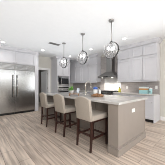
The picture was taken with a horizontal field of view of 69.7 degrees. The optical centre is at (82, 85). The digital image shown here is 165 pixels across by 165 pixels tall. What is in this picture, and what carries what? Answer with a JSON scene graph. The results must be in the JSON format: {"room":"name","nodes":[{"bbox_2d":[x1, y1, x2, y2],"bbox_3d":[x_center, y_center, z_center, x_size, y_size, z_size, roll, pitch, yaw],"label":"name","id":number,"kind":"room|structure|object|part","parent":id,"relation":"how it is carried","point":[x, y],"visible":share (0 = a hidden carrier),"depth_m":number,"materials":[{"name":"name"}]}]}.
{"room":"kitchen","nodes":[
{"label":"kitchen","id":0,"kind":"room"},
{"bbox_2d":[38,70,44,101],"bbox_3d":[-2.850,-0.180,7.331,3.200,2.760,2.100,0,0,-42],"label":"wall","id":1,"kind":"structure","parent":0,"point":[39,71],"depth_m":8.42,"materials":[{"name":"paint"}]},
{"bbox_2d":[38,67,49,92],"bbox_3d":[-2.469,0.125,6.671,0.980,2.150,0.890,0,0,-42],"label":"door","id":2,"kind":"structure","parent":1,"relation":"in","point":[45,76],"depth_m":6.68,"materials":[{"name":"white paint"}]},
{"bbox_2d":[38,56,72,92],"bbox_3d":[-4.269,-0.180,4.553,9.770,2.760,0.120,0,0,-42],"label":"wall","id":3,"kind":"structure","parent":0,"point":[43,62],"depth_m":6.50,"materials":[{"name":"beige paint"}]},
{"bbox_2d":[0,0,164,59],"bbox_3d":[-1.549,-1.610,1.633,9.890,0.100,13.500,0,0,-42],"label":"ceiling","id":4,"kind":"structure","parent":0,"point":[31,25],"depth_m":3.03,"materials":[{"name":"white paint"}]},
{"bbox_2d":[0,45,38,54],"bbox_3d":[-2.733,-1.499,4.960,1.835,0.118,0.088,0,0,-42],"label":"trim","id":5,"kind":"structure","parent":4,"relation":"attached to","point":[1,46],"depth_m":4.98,"materials":[{"name":"grey paint"}]},
{"bbox_2d":[59,43,68,67],"bbox_3d":[-0.685,-1.097,4.368,0.372,0.925,0.372,0,0,-5],"label":"globe pendant","id":6,"kind":"object","parent":4,"relation":"hanging from","point":[62,43],"visible":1,"depth_m":4.33,"materials":[{"name":"silver metal"}]},
{"bbox_2d":[77,33,88,64],"bbox_3d":[0.008,-1.097,3.579,0.372,0.925,0.372,0,0,-5],"label":"globe pendant","id":7,"kind":"object","parent":4,"relation":"hanging from","point":[82,34],"visible":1,"depth_m":3.56,"materials":[{"name":"silver metal"}]},
{"bbox_2d":[103,19,119,58],"bbox_3d":[0.689,-1.097,2.833,0.372,0.925,0.372,0,0,-5],"label":"globe pendant","id":8,"kind":"object","parent":4,"relation":"hanging from","point":[110,20],"visible":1,"depth_m":2.82,"materials":[{"name":"silver metal"}]},
{"bbox_2d":[0,102,164,164],"bbox_3d":[-1.549,1.250,1.633,9.890,0.100,13.500,0,0,-42],"label":"floor","id":9,"kind":"structure","parent":0,"point":[24,140],"depth_m":2.33,"materials":[{"name":"beige wood"}]},
{"bbox_2d":[0,63,14,115],"bbox_3d":[-3.298,0.155,4.856,0.827,2.090,0.692,0,0,-42],"label":"refrigerator","id":10,"kind":"object","parent":9,"relation":"on","point":[7,71],"visible":0.99,"depth_m":4.76,"materials":[{"name":"metal"}]},
{"bbox_2d":[0,49,37,110],"bbox_3d":[-2.960,-0.120,5.210,1.833,2.640,0.656,0,0,-42],"label":"refrigerator surround","id":11,"kind":"object","parent":9,"relation":"on","point":[6,56],"visible":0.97,"depth_m":5.18,"materials":[{"name":"grey paint"}]},
{"bbox_3d":[-3.134,-1.170,4.671,0.823,0.490,0.020,0,0,-42],"label":"door","id":12,"kind":"part","parent":11,"relation":"part of","materials":[{"name":"grey paint"}]},
{"bbox_3d":[-2.515,-1.170,5.230,0.809,0.490,0.020,0,0,-42],"label":"door","id":13,"kind":"part","parent":11,"relation":"part of","materials":[{"name":"grey paint"}]},
{"bbox_3d":[-2.344,-0.120,5.776,0.159,2.640,0.601,0,0,-42],"label":"panel","id":14,"kind":"part","parent":11,"relation":"part of","materials":[{"name":"grey paint"}]},
{"bbox_2d":[15,64,34,113],"bbox_3d":[-2.682,0.155,5.413,0.822,2.090,0.692,0,0,-42],"label":"refrigerator","id":15,"kind":"object","parent":9,"relation":"on","point":[24,74],"visible":1,"depth_m":5.19,"materials":[{"name":"metal"}]},
{"bbox_2d":[39,92,60,126],"bbox_3d":[-0.997,0.704,3.683,0.564,0.995,0.456,0,0,-40],"label":"counter stool","id":16,"kind":"object","parent":9,"relation":"on","point":[43,97],"visible":0.79,"depth_m":3.50,"materials":[{"name":"fabric"}]},
{"bbox_3d":[-1.162,0.431,3.542,0.129,0.449,0.400,0,0,-40],"label":"backrest","id":17,"kind":"part","parent":16,"relation":"part of","materials":[{"name":"fabric"}]},
{"bbox_3d":[-1.022,0.931,3.412,0.057,0.541,0.042,0,0,-40],"label":"leg","id":18,"kind":"part","parent":16,"relation":"part of","materials":[{"name":"brown wood"}]},
{"bbox_3d":[-0.964,0.595,3.710,0.480,0.100,0.456,0,0,-40],"label":"seat","id":19,"kind":"part","parent":16,"relation":"part of","materials":[{"name":"fabric"}]},
{"bbox_2d":[51,58,69,92],"bbox_3d":[-1.232,-0.120,6.771,0.850,2.640,0.656,0,0,-42],"label":"tall cabinet","id":20,"kind":"object","parent":9,"relation":"on","point":[57,70],"visible":0.54,"depth_m":6.51,"materials":[{"name":"grey paint"}]},
{"bbox_2d":[50,56,70,59],"bbox_3d":[-1.246,-1.499,6.721,0.938,0.118,0.706,0,0,-42],"label":"trim","id":21,"kind":"structure","parent":20,"relation":"on","point":[53,57],"depth_m":6.43,"materials":[{"name":"grey paint"}]},
{"bbox_3d":[-1.188,-0.983,6.430,0.379,0.895,0.020,0,0,-42],"label":"door","id":22,"kind":"part","parent":20,"relation":"part of","materials":[{"name":"grey paint"}]},
{"bbox_2d":[58,76,68,85],"bbox_3d":[-1.185,-0.247,6.718,0.770,0.535,0.556,0,0,-42],"label":"microwave","id":23,"kind":"object","parent":20,"relation":"in","point":[62,80],"visible":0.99,"depth_m":6.52,"materials":[{"name":"metal"}]},
{"bbox_2d":[58,86,69,92],"bbox_3d":[-1.196,0.413,6.730,0.770,0.723,0.623,0,0,-42],"label":"wall oven","id":24,"kind":"object","parent":20,"relation":"in","point":[60,88],"visible":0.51,"depth_m":6.53,"materials":[{"name":"metal"}]},
{"bbox_3d":[-0.898,-0.983,6.692,0.379,0.895,0.020,0,0,-42],"label":"door","id":25,"kind":"part","parent":20,"relation":"part of","materials":[{"name":"grey paint"}]},
{"bbox_2d":[53,94,79,136],"bbox_3d":[-0.409,0.704,3.033,0.564,0.995,0.456,0,0,-44],"label":"counter stool","id":26,"kind":"object","parent":9,"relation":"on","point":[59,102],"visible":0.91,"depth_m":2.87,"materials":[{"name":"fabric"}]},
{"bbox_3d":[-0.681,0.931,3.034,0.057,0.541,0.042,0,0,-44],"label":"leg","id":27,"kind":"part","parent":26,"relation":"part of","materials":[{"name":"brown wood"}]},
{"bbox_3d":[-0.566,0.431,2.882,0.129,0.449,0.400,0,0,-44],"label":"backrest","id":28,"kind":"part","parent":26,"relation":"part of","materials":[{"name":"fabric"}]},
{"bbox_3d":[-0.418,0.931,2.760,0.057,0.541,0.042,0,0,-44],"label":"leg","id":29,"kind":"part","parent":26,"relation":"part of","materials":[{"name":"brown wood"}]},
{"bbox_3d":[-0.378,0.595,3.062,0.480,0.100,0.456,0,0,-44],"label":"seat","id":30,"kind":"part","parent":26,"relation":"part of","materials":[{"name":"fabric"}]},
{"bbox_2d":[75,96,107,152],"bbox_3d":[0.174,0.704,2.388,0.564,0.995,0.456,0,0,-42],"label":"counter stool","id":31,"kind":"object","parent":9,"relation":"on","point":[84,111],"visible":0.98,"depth_m":2.24,"materials":[{"name":"fabric"}]},
{"bbox_3d":[-0.098,0.931,2.398,0.057,0.541,0.042,0,0,-42],"label":"leg","id":32,"kind":"part","parent":31,"relation":"part of","materials":[{"name":"brown wood"}]},
{"bbox_3d":[0.012,0.431,2.242,0.129,0.449,0.400,0,0,-42],"label":"backrest","id":33,"kind":"part","parent":31,"relation":"part of","materials":[{"name":"fabric"}]},
{"bbox_3d":[0.156,0.931,2.116,0.057,0.541,0.042,0,0,-42],"label":"leg","id":34,"kind":"part","parent":31,"relation":"part of","materials":[{"name":"brown wood"}]},
{"bbox_3d":[0.205,0.595,2.416,0.480,0.100,0.456,0,0,-42],"label":"seat","id":35,"kind":"part","parent":31,"relation":"part of","materials":[{"name":"fabric"}]},
{"bbox_3d":[0.485,0.930,2.413,0.053,0.542,0.042,0,0,-42],"label":"leg","id":36,"kind":"part","parent":31,"relation":"part of","materials":[{"name":"brown wood"}]},
{"bbox_2d":[43,95,145,157],"bbox_3d":[0.027,0.762,3.511,1.242,0.876,3.066,0,0,-42],"label":"kitchen island","id":37,"kind":"object","parent":9,"relation":"on","point":[126,122],"visible":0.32,"depth_m":2.31,"materials":[{"name":"beige paint"}]},
{"bbox_3d":[-0.946,0.762,4.563,1.164,0.876,0.200,0,0,-42],"label":"panel","id":38,"kind":"part","parent":37,"relation":"part of","materials":[{"name":"beige paint"}]},
{"bbox_3d":[-0.106,0.710,3.417,0.015,0.740,2.560,0,0,-42],"label":"panel","id":39,"kind":"part","parent":37,"relation":"part of","materials":[{"name":"beige paint"}]},
{"bbox_2d":[45,92,146,104],"bbox_3d":[0.013,0.303,3.516,1.255,0.040,3.120,0,0,-42],"label":"island countertop","id":40,"kind":"structure","parent":37,"relation":"on","point":[109,99],"depth_m":2.72,"materials":[{"name":"stone"}]},
{"bbox_2d":[93,87,97,93],"bbox_3d":[0.397,0.158,3.647,0.136,0.248,0.136,0,0,-42],"label":"storage jar","id":41,"kind":"object","parent":40,"relation":"on","point":[95,90],"visible":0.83,"depth_m":3.59,"materials":[{"name":"white ceramic"}]},
{"bbox_3d":[0.954,0.762,2.460,1.164,0.876,0.220,0,0,-42],"label":"panel","id":42,"kind":"part","parent":37,"relation":"part of","materials":[{"name":"beige paint"}]},
{"bbox_3d":[0.960,1.130,2.437,1.186,0.140,0.222,0,0,-42],"label":"moulding","id":43,"kind":"part","parent":37,"relation":"part of","materials":[{"name":"beige paint"}]},
{"bbox_2d":[98,90,117,94],"bbox_3d":[1.123,0.719,5.311,0.723,0.962,0.905,0,0,-42],"label":"range","id":44,"kind":"object","parent":9,"relation":"on","point":[105,92],"visible":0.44,"depth_m":5.01,"materials":[{"name":"metal"}]},
{"bbox_2d":[113,94,130,95],"bbox_3d":[1.712,0.762,4.731,0.653,0.876,0.723,0,0,-42],"label":"base cabinet","id":45,"kind":"object","parent":9,"relation":"on","point":[113,94],"visible":0.16,"depth_m":4.48,"materials":[{"name":"grey paint"}]},
{"bbox_2d":[131,95,159,122],"bbox_3d":[2.205,0.762,4.185,0.653,0.876,0.744,0,0,-42],"label":"base cabinet","id":46,"kind":"object","parent":9,"relation":"on","point":[152,103],"visible":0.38,"depth_m":3.85,"materials":[{"name":"grey paint"}]},
{"bbox_2d":[113,92,159,95],"bbox_3d":[1.958,0.303,4.449,0.642,0.040,1.477,0,0,-42],"label":"countertop","id":47,"kind":"structure","parent":46,"relation":"on","point":[131,93],"depth_m":4.17,"materials":[{"name":"stone"}]},
{"bbox_2d":[139,87,148,93],"bbox_3d":[2.174,0.166,4.202,0.144,0.232,0.284,0,0,-42],"label":"gift box","id":48,"kind":"object","parent":47,"relation":"on","point":[145,90],"visible":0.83,"depth_m":4.12,"materials":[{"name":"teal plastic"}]},
{"bbox_3d":[2.110,0.417,3.869,0.020,0.165,0.358,0,0,-42],"label":"drawer","id":49,"kind":"part","parent":46,"relation":"part of","materials":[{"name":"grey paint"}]},
{"bbox_3d":[2.110,0.797,3.869,0.020,0.575,0.358,0,0,-42],"label":"door","id":50,"kind":"part","parent":46,"relation":"part of","materials":[{"name":"grey paint"}]},
{"bbox_3d":[2.468,0.762,3.935,0.598,0.876,0.020,0,0,-42],"label":"panel","id":51,"kind":"part","parent":46,"relation":"part of","materials":[{"name":"grey paint"}]},
{"bbox_2d":[79,40,164,116],"bbox_3d":[2.980,-0.180,3.906,0.120,2.760,10.800,0,0,-42],"label":"wall","id":52,"kind":"structure","parent":0,"point":[162,44],"depth_m":4.07,"materials":[{"name":"beige paint"}]},
{"bbox_2d":[70,60,80,82],"bbox_3d":[-0.356,-0.787,7.226,0.351,1.305,1.138,0,0,-42],"label":"upper cabinet","id":53,"kind":"object","parent":52,"relation":"attached to","point":[75,67],"visible":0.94,"depth_m":7.11,"materials":[{"name":"grey paint"}]},
{"bbox_3d":[-0.277,-1.235,6.947,0.024,0.354,0.564,0,0,-42],"label":"door","id":54,"kind":"part","parent":53,"relation":"part of","materials":[{"name":"grey paint"}]},
{"bbox_3d":[-0.277,-0.603,6.947,0.024,0.835,0.564,0,0,-42],"label":"door","id":55,"kind":"part","parent":53,"relation":"part of","materials":[{"name":"grey paint"}]},
{"bbox_2d":[70,54,101,62],"bbox_3d":[0.043,-1.499,6.744,0.403,0.118,2.390,0,0,-42],"label":"trim","id":56,"kind":"structure","parent":52,"relation":"attached to","point":[92,55],"depth_m":6.14,"materials":[{"name":"grey paint"}]},
{"bbox_2d":[81,56,100,82],"bbox_3d":[0.415,-0.787,6.373,0.351,1.305,1.158,0,0,-42],"label":"upper cabinet","id":57,"kind":"object","parent":52,"relation":"attached to","point":[90,71],"visible":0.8,"depth_m":6.13,"materials":[{"name":"grey paint"}]},
{"bbox_3d":[0.129,-0.603,6.497,0.024,0.835,0.552,0,0,-42],"label":"door","id":58,"kind":"part","parent":57,"relation":"part of","materials":[{"name":"grey paint"}]},
{"bbox_3d":[0.129,-1.235,6.497,0.024,0.354,0.552,0,0,-42],"label":"door","id":59,"kind":"part","parent":57,"relation":"part of","materials":[{"name":"grey paint"}]},
{"bbox_3d":[0.511,-1.235,6.075,0.024,0.354,0.554,0,0,-42],"label":"door","id":60,"kind":"part","parent":57,"relation":"part of","materials":[{"name":"grey paint"}]},
{"bbox_3d":[0.511,-0.603,6.075,0.024,0.835,0.554,0,0,-42],"label":"door","id":61,"kind":"part","parent":57,"relation":"part of","materials":[{"name":"grey paint"}]},
{"bbox_2d":[98,51,117,77],"bbox_3d":[1.198,-0.952,5.381,0.521,1.214,0.893,0,0,-42],"label":"range hood","id":62,"kind":"object","parent":52,"relation":"attached to","point":[110,72],"visible":0.94,"depth_m":5.36,"materials":[{"name":"metal"}]},
{"bbox_2d":[105,78,120,90],"bbox_3d":[1.390,-0.055,5.545,0.018,0.580,0.875,0,0,-42],"label":"backsplash","id":63,"kind":"structure","parent":52,"relation":"attached to","point":[110,83],"depth_m":5.52,"materials":[{"name":"white tile"}]},
{"bbox_2d":[73,54,159,93],"bbox_3d":[1.042,-0.579,5.953,0.012,1.723,4.913,0,0,-42],"label":"backsplash","id":64,"kind":"structure","parent":52,"relation":"attached to","point":[132,86],"depth_m":5.35,"materials":[{"name":"beige tile"}]},
{"bbox_2d":[117,48,130,81],"bbox_3d":[1.768,-0.787,4.876,0.351,1.305,0.593,0,0,-42],"label":"upper cabinet","id":65,"kind":"object","parent":52,"relation":"attached to","point":[124,56],"visible":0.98,"depth_m":4.77,"materials":[{"name":"grey paint"}]},
{"bbox_3d":[1.664,-1.235,4.799,0.024,0.354,0.534,0,0,-42],"label":"door","id":66,"kind":"part","parent":65,"relation":"part of","materials":[{"name":"grey paint"}]},
{"bbox_3d":[1.664,-0.603,4.799,0.024,0.835,0.534,0,0,-42],"label":"door","id":67,"kind":"part","parent":65,"relation":"part of","materials":[{"name":"grey paint"}]},
{"bbox_2d":[116,37,162,50],"bbox_3d":[2.072,-1.499,4.507,0.413,0.118,1.580,0,0,-42],"label":"trim","id":68,"kind":"structure","parent":52,"relation":"attached to","point":[157,39],"depth_m":4.21,"materials":[{"name":"grey paint"}]},
{"bbox_2d":[131,42,159,81],"bbox_3d":[2.263,-0.787,4.328,0.351,1.305,0.880,0,0,-42],"label":"upper cabinet","id":69,"kind":"object","parent":52,"relation":"attached to","point":[145,59],"visible":1,"depth_m":4.17,"materials":[{"name":"grey paint"}]},
{"bbox_3d":[2.024,-1.235,4.400,0.024,0.354,0.369,0,0,-42],"label":"door","id":70,"kind":"part","parent":69,"relation":"part of","materials":[{"name":"grey paint"}]},
{"bbox_3d":[2.024,-0.603,4.400,0.024,0.835,0.369,0,0,-42],"label":"door","id":71,"kind":"part","parent":69,"relation":"part of","materials":[{"name":"grey paint"}]},
{"bbox_3d":[2.176,-0.153,4.249,0.022,0.037,0.880,0,0,-42],"label":"light rail","id":72,"kind":"part","parent":69,"relation":"part of","materials":[{"name":"grey paint"}]},
{"bbox_3d":[2.302,-1.235,4.092,0.024,0.354,0.429,0,0,-42],"label":"door","id":73,"kind":"part","parent":69,"relation":"part of","materials":[{"name":"grey paint"}]},
{"bbox_3d":[2.302,-0.603,4.092,0.024,0.835,0.429,0,0,-42],"label":"door","id":74,"kind":"part","parent":69,"relation":"part of","materials":[{"name":"grey paint"}]}
]}

